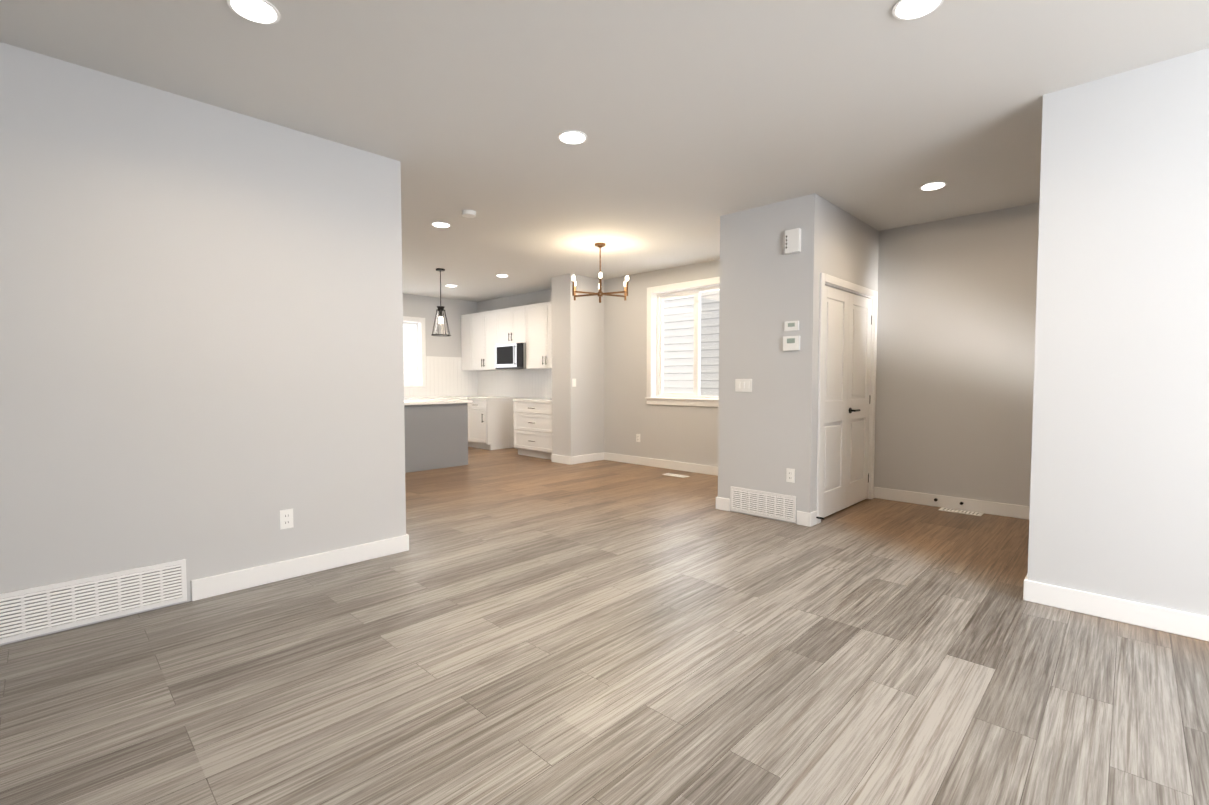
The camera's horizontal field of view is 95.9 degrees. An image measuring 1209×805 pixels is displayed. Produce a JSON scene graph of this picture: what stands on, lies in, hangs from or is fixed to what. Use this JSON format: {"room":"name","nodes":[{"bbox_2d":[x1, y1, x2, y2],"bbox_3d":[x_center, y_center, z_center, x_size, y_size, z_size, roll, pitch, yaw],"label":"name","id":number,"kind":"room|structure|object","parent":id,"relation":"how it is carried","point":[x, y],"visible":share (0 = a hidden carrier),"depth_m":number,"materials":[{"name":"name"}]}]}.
{"room":"empty living room","nodes":[
{"label":"empty living room","id":0,"kind":"room"},
{"bbox_2d":[0,42,405,645],"bbox_3d":[-3.636,-0.218,1.649,0.150,2.730,6.233,2,3,44],"label":"wall","id":1,"kind":"structure","parent":0,"point":[201,343],"depth_m":2.94,"materials":[{"name":"grey paint"}]},
{"bbox_2d":[0,559,186,643],"bbox_3d":[-2.562,0.979,2.689,0.013,0.228,0.800,2,3,44],"label":"air vent","id":2,"kind":"object","parent":1,"relation":"in","point":[33,611],"visible":1,"depth_m":2.70,"materials":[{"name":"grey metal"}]},
{"bbox_2d":[280,509,293,529],"bbox_3d":[-1.940,0.711,3.326,0.008,0.116,0.072,2,3,44],"label":"outlet","id":3,"kind":"object","parent":1,"relation":"attached to","point":[286,518],"visible":1,"depth_m":3.32,"materials":[{"name":"white plastic"}]},
{"bbox_2d":[191,534,408,600],"bbox_3d":[-1.836,1.017,3.444,0.019,0.115,1.253,2,3,44],"label":"baseboard","id":4,"kind":"structure","parent":1,"relation":"attached to","point":[215,585],"depth_m":3.35,"materials":[{"name":"white wood"}]},
{"bbox_2d":[403,293,477,397],"bbox_3d":[-6.225,-0.433,6.925,0.220,2.730,10.620,2,3,44],"label":"wall","id":5,"kind":"structure","parent":0,"point":[420,306],"depth_m":10.05,"materials":[{"name":"grey paint"}]},
{"bbox_2d":[403,316,426,386],"bbox_3d":[-3.758,-0.885,9.404,0.214,1.239,1.370,2,3,44],"label":"kitchen window","id":6,"kind":"structure","parent":5,"relation":"in","point":[415,355],"depth_m":9.80,"materials":[{"name":"white plastic"}]},
{"bbox_2d":[404,356,475,396],"bbox_3d":[-3.863,-0.443,9.204,0.004,0.737,3.980,2,3,44],"label":"backsplash","id":7,"kind":"structure","parent":5,"relation":"attached to","point":[447,376],"depth_m":10.14,"materials":[{"name":"white tile"}]},
{"bbox_2d":[477,289,551,398],"bbox_3d":[-1.393,-0.543,9.607,2.990,2.730,0.040,2,3,44],"label":"wall","id":8,"kind":"structure","parent":0,"point":[541,296],"depth_m":9.71,"materials":[{"name":"grey paint"}]},
{"bbox_2d":[461,314,468,370],"bbox_3d":[-2.467,-1.133,10.350,0.375,1.050,0.347,2,3,44],"label":"upper cabinet","id":9,"kind":"object","parent":8,"relation":"attached to","point":[464,318],"depth_m":10.27,"materials":[{"name":"white wood"}]},
{"bbox_2d":[469,310,504,370],"bbox_3d":[-2.059,-1.117,9.955,0.993,1.050,0.347,2,3,44],"label":"upper cabinet","id":10,"kind":"object","parent":8,"relation":"attached to","point":[483,334],"depth_m":9.85,"materials":[{"name":"white wood"}]},
{"bbox_2d":[497,306,520,344],"bbox_3d":[-1.461,-1.313,9.369,0.786,0.612,0.347,2,3,44],"label":"upper cabinet","id":11,"kind":"object","parent":8,"relation":"attached to","point":[508,319],"depth_m":9.28,"materials":[{"name":"white wood"}]},
{"bbox_2d":[495,343,525,369],"bbox_3d":[-1.498,-0.786,9.352,0.774,0.428,0.452,2,3,44],"label":"microwave","id":12,"kind":"object","parent":11,"relation":"attached to","point":[511,356],"visible":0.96,"depth_m":9.17,"materials":[{"name":"silver metal"}]},
{"bbox_2d":[476,369,551,397],"bbox_3d":[-1.404,-0.458,9.590,2.970,0.737,0.004,2,3,44],"label":"backsplash","id":13,"kind":"structure","parent":8,"relation":"attached to","point":[531,383],"depth_m":9.77,"materials":[{"name":"white tile"}]},
{"bbox_2d":[521,301,551,368],"bbox_3d":[-0.839,-1.069,8.776,1.062,1.050,0.347,2,3,44],"label":"upper cabinet","id":14,"kind":"object","parent":8,"relation":"attached to","point":[535,318],"depth_m":8.77,"materials":[{"name":"white wood"}]},
{"bbox_2d":[551,274,603,456],"bbox_3d":[-0.395,-0.485,8.190,0.417,2.730,0.690,2,3,44],"label":"wall","id":15,"kind":"structure","parent":0,"point":[577,328],"depth_m":7.99,"materials":[{"name":"grey paint"}]},
{"bbox_2d":[551,454,566,463],"bbox_3d":[-0.643,0.832,7.993,0.410,0.115,0.015,2,3,44],"label":"baseboard","id":16,"kind":"structure","parent":15,"relation":"attached to","point":[554,458],"depth_m":8.01,"materials":[{"name":"white wood"}]},
{"bbox_2d":[572,379,575,386],"bbox_3d":[-0.435,-0.286,7.847,0.012,0.116,0.072,2,3,44],"label":"light switch","id":17,"kind":"object","parent":15,"relation":"attached to","point":[573,382],"visible":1,"depth_m":7.84,"materials":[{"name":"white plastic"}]},
{"bbox_2d":[567,452,602,464],"bbox_3d":[-0.261,0.828,8.075,0.019,0.115,0.665,2,3,44],"label":"baseboard","id":18,"kind":"structure","parent":15,"relation":"attached to","point":[572,460],"depth_m":8.03,"materials":[{"name":"white wood"}]},
{"bbox_2d":[0,447,1208,804],"bbox_3d":[-1.143,1.167,2.402,14.500,0.100,11.100,2,3,44],"label":"floor","id":19,"kind":"structure","parent":0,"point":[510,627],"depth_m":2.25,"materials":[{"name":"wood"}]},
{"bbox_2d":[404,403,467,472],"bbox_3d":[-2.965,0.471,7.333,0.790,0.889,2.087,2,3,44],"label":"kitchen island","id":20,"kind":"object","parent":19,"relation":"on","point":[436,433],"depth_m":7.44,"materials":[{"name":"grey wood"}]},
{"bbox_2d":[404,399,471,406],"bbox_3d":[-2.965,0.006,7.313,0.890,0.039,2.188,2,3,44],"label":"island countertop","id":21,"kind":"structure","parent":20,"relation":"on","point":[414,402],"depth_m":7.54,"materials":[{"name":"white stone"}]},
{"bbox_2d":[468,400,511,449],"bbox_3d":[-2.044,0.379,9.825,0.596,0.870,0.603,2,3,44],"label":"base cabinet","id":22,"kind":"object","parent":19,"relation":"on","point":[489,421],"depth_m":9.60,"materials":[{"name":"white wood"}]},
{"bbox_2d":[404,396,467,399],"bbox_3d":[-3.857,-0.035,8.787,0.612,0.039,3.364,2,3,44],"label":"countertop","id":23,"kind":"structure","parent":22,"relation":"on","point":[452,397],"depth_m":9.63,"materials":[{"name":"white stone"}]},
{"bbox_2d":[468,396,515,399],"bbox_3d":[-2.264,-0.085,10.011,1.197,0.039,0.613,2,3,44],"label":"countertop","id":24,"kind":"structure","parent":22,"relation":"on","point":[469,397],"depth_m":9.63,"materials":[{"name":"white stone"}]},
{"bbox_2d":[512,400,551,458],"bbox_3d":[-0.908,0.424,8.726,1.007,0.870,0.603,2,3,44],"label":"base cabinet","id":25,"kind":"object","parent":19,"relation":"on","point":[523,426],"depth_m":8.53,"materials":[{"name":"white wood"}]},
{"bbox_2d":[540,398,551,403],"bbox_3d":[-0.911,-0.031,8.704,1.007,0.039,0.613,2,3,44],"label":"countertop","id":26,"kind":"structure","parent":25,"relation":"on","point":[545,401],"depth_m":8.25,"materials":[{"name":"white stone"}]},
{"bbox_2d":[662,473,689,477],"bbox_3d":[0.910,0.928,6.943,0.330,0.006,0.130,2,3,44],"label":"floor vent","id":27,"kind":"object","parent":19,"relation":"in","point":[676,475],"visible":1,"depth_m":6.92,"materials":[{"name":"white plastic"}]},
{"bbox_2d":[939,507,983,515],"bbox_3d":[3.286,1.007,5.027,0.330,0.006,0.130,2,3,44],"label":"floor vent","id":28,"kind":"object","parent":19,"relation":"in","point":[961,511],"visible":1,"depth_m":5.02,"materials":[{"name":"white plastic"}]},
{"bbox_2d":[0,0,1208,301],"bbox_3d":[-1.143,-1.661,2.286,14.500,0.100,11.100,2,3,44],"label":"ceiling","id":29,"kind":"structure","parent":0,"point":[692,120],"depth_m":2.89,"materials":[{"name":"white paint"}]},
{"bbox_2d":[227,0,279,23],"bbox_3d":[-1.428,-1.602,2.221,0.184,0.009,0.184,2,3,44],"label":"recessed light","id":30,"kind":"object","parent":29,"relation":"in","point":[262,11],"visible":1,"depth_m":2.22,"materials":[{"name":"white plastic"}]},
{"bbox_2d":[431,222,450,227],"bbox_3d":[-1.590,-1.728,5.300,0.184,0.009,0.184,2,3,44],"label":"recessed light","id":31,"kind":"object","parent":29,"relation":"in","point":[441,224],"visible":0.98,"depth_m":5.27,"materials":[{"name":"white plastic"}]},
{"bbox_2d":[431,268,450,335],"bbox_3d":[-2.239,-1.367,7.446,0.262,0.906,0.262,2,3,44],"label":"pendant light","id":32,"kind":"object","parent":29,"relation":"hanging from","point":[440,309],"visible":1,"depth_m":7.43,"materials":[{"name":"black metal"}]},
{"bbox_2d":[461,210,475,217],"bbox_3d":[-1.222,-1.699,4.909,0.132,0.034,0.132,2,3,44],"label":"smoke detector","id":33,"kind":"object","parent":29,"relation":"attached to","point":[469,213],"visible":0.98,"depth_m":4.87,"materials":[{"name":"white plastic"}]},
{"bbox_2d":[496,274,507,276],"bbox_3d":[-1.481,-1.833,7.884,0.184,0.009,0.184,2,3,44],"label":"recessed light","id":34,"kind":"object","parent":29,"relation":"in","point":[500,275],"visible":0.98,"depth_m":7.84,"materials":[{"name":"white plastic"}]},
{"bbox_2d":[558,130,586,143],"bbox_3d":[-0.199,-1.650,3.395,0.184,0.009,0.184,2,3,44],"label":"recessed light","id":35,"kind":"object","parent":29,"relation":"in","point":[572,137],"visible":1,"depth_m":3.38,"materials":[{"name":"white plastic"}]},
{"bbox_2d":[572,242,628,302],"bbox_3d":[-0.048,-1.437,6.070,0.689,0.652,0.687,2,3,44],"label":"chandelier","id":36,"kind":"object","parent":29,"relation":"hanging from","point":[600,293],"visible":1,"depth_m":6.01,"materials":[{"name":"brown metal"}]},
{"bbox_2d":[892,0,943,19],"bbox_3d":[1.262,-1.601,2.194,0.184,0.009,0.184,2,3,44],"label":"recessed light","id":37,"kind":"object","parent":29,"relation":"in","point":[908,9],"visible":1,"depth_m":2.21,"materials":[{"name":"white plastic"}]},
{"bbox_2d":[919,181,946,189],"bbox_3d":[2.558,-1.685,4.243,0.184,0.009,0.184,2,3,44],"label":"recessed light","id":38,"kind":"object","parent":29,"relation":"in","point":[934,185],"visible":1,"depth_m":4.22,"materials":[{"name":"white plastic"}]},
{"bbox_2d":[718,214,729,497],"bbox_3d":[1.653,-0.380,5.609,0.120,2.730,1.555,2,3,44],"label":"wall","id":39,"kind":"structure","parent":0,"point":[724,297],"depth_m":5.05,"materials":[{"name":"grey paint"}]},
{"bbox_2d":[716,496,729,510],"bbox_3d":[1.594,0.926,5.681,0.038,0.115,1.530,2,3,44],"label":"baseboard","id":40,"kind":"structure","parent":39,"relation":"attached to","point":[721,503],"depth_m":5.09,"materials":[{"name":"white wood"}]},
{"bbox_2d":[726,196,801,523],"bbox_3d":[1.436,-0.348,4.820,0.630,2.730,0.120,2,3,44],"label":"wall","id":41,"kind":"structure","parent":0,"point":[768,424],"depth_m":4.77,"materials":[{"name":"grey paint"}]},
{"bbox_2d":[735,379,751,391],"bbox_3d":[1.252,-0.154,4.914,0.165,0.116,0.012,2,3,44],"label":"light switch","id":42,"kind":"object","parent":41,"relation":"attached to","point":[743,385],"visible":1,"depth_m":4.91,"materials":[{"name":"white plastic"}]},
{"bbox_2d":[730,486,795,522],"bbox_3d":[1.392,0.895,4.821,0.625,0.223,0.013,2,3,44],"label":"air vent","id":43,"kind":"object","parent":41,"relation":"in","point":[766,504],"visible":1,"depth_m":4.80,"materials":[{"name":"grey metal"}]},
{"bbox_2d":[786,468,794,482],"bbox_3d":[1.581,0.620,4.630,0.072,0.116,0.008,2,3,44],"label":"outlet","id":44,"kind":"object","parent":41,"relation":"attached to","point":[790,475],"visible":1,"depth_m":4.63,"materials":[{"name":"white plastic"}]},
{"bbox_2d":[785,228,800,253],"bbox_3d":[1.569,-1.342,4.535,0.120,0.190,0.046,2,3,44],"label":"door chime","id":45,"kind":"object","parent":41,"relation":"attached to","point":[792,241],"visible":1,"depth_m":4.51,"materials":[{"name":"white plastic"}]},
{"bbox_2d":[604,202,1039,505],"bbox_3d":[2.459,-0.398,6.063,14.500,2.730,0.220,2,3,44],"label":"wall","id":46,"kind":"structure","parent":0,"point":[956,321],"depth_m":5.22,"materials":[{"name":"grey paint"}]},
{"bbox_2d":[636,434,639,441],"bbox_3d":[0.485,0.511,7.853,0.072,0.116,0.008,2,3,44],"label":"outlet","id":47,"kind":"object","parent":46,"relation":"attached to","point":[637,437],"visible":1,"depth_m":7.85,"materials":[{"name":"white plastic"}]},
{"bbox_2d":[603,452,717,475],"bbox_3d":[1.066,0.860,7.297,3.000,0.115,0.019,2,3,44],"label":"baseboard","id":48,"kind":"structure","parent":46,"relation":"attached to","point":[690,467],"depth_m":7.53,"materials":[{"name":"white wood"}]},
{"bbox_2d":[645,277,719,406],"bbox_3d":[1.196,-0.774,7.219,1.524,1.635,0.215,2,3,44],"label":"dining room window","id":49,"kind":"structure","parent":46,"relation":"in","point":[698,358],"depth_m":7.39,"materials":[{"name":"white plastic"}]},
{"bbox_2d":[874,487,1029,519],"bbox_3d":[5.105,1.020,3.378,6.486,0.115,0.040,2,3,44],"label":"baseboard","id":50,"kind":"structure","parent":46,"relation":"attached to","point":[987,507],"depth_m":5.13,"materials":[{"name":"white wood"}]},
{"bbox_2d":[798,193,878,512],"bbox_3d":[2.205,-0.358,5.075,0.120,2.730,1.555,2,3,44],"label":"wall","id":51,"kind":"structure","parent":0,"point":[835,242],"depth_m":4.55,"materials":[{"name":"grey paint"}]},
{"bbox_2d":[821,285,871,517],"bbox_3d":[2.273,-0.012,5.075,0.093,2.014,1.224,2,3,44],"label":"closet door","id":52,"kind":"structure","parent":51,"relation":"in","point":[846,386],"depth_m":5.05,"materials":[{"name":"white wood"}]},
{"bbox_2d":[816,272,877,523],"bbox_3d":[2.237,-0.049,5.109,0.138,2.110,1.386,2,3,44],"label":"door frame","id":53,"kind":"structure","parent":51,"relation":"attached to","point":[838,283],"depth_m":4.91,"materials":[{"name":"white wood"}]},
{"bbox_2d":[1027,48,1208,616],"bbox_3d":[4.173,-0.203,1.279,4.977,2.730,0.150,2,3,44],"label":"wall","id":54,"kind":"structure","parent":0,"point":[1119,497],"depth_m":2.71,"materials":[{"name":"grey paint"}]},
{"bbox_2d":[1023,576,1208,641],"bbox_3d":[4.101,1.105,1.289,4.962,0.115,0.020,2,3,44],"label":"baseboard","id":55,"kind":"structure","parent":54,"relation":"attached to","point":[1186,624],"depth_m":2.74,"materials":[{"name":"white wood"}]},
{"label":"outside","id":56,"kind":"structure","parent":0,"visible":0},
{"bbox_3d":[-1.408,1.435,5.664,26.000,0.100,22.000,2,3,44],"label":"ground","id":57,"kind":"structure","parent":56,"visible":0},
{"bbox_2d":[403,325,413,383],"bbox_3d":[-8.153,-1.356,12.083,2.371,6.154,12.000,2,3,44],"label":"siding","id":58,"kind":"object","parent":57,"relation":"on","point":[407,353],"depth_m":14.03,"materials":[{"name":"white"}]},
{"bbox_2d":[663,290,719,395],"bbox_3d":[2.799,-2.190,9.867,16.000,8.000,0.100,2,3,44],"label":"siding","id":59,"kind":"object","parent":57,"relation":"on","point":[673,343],"depth_m":10.96,"materials":[{"name":"white"}]}
]}

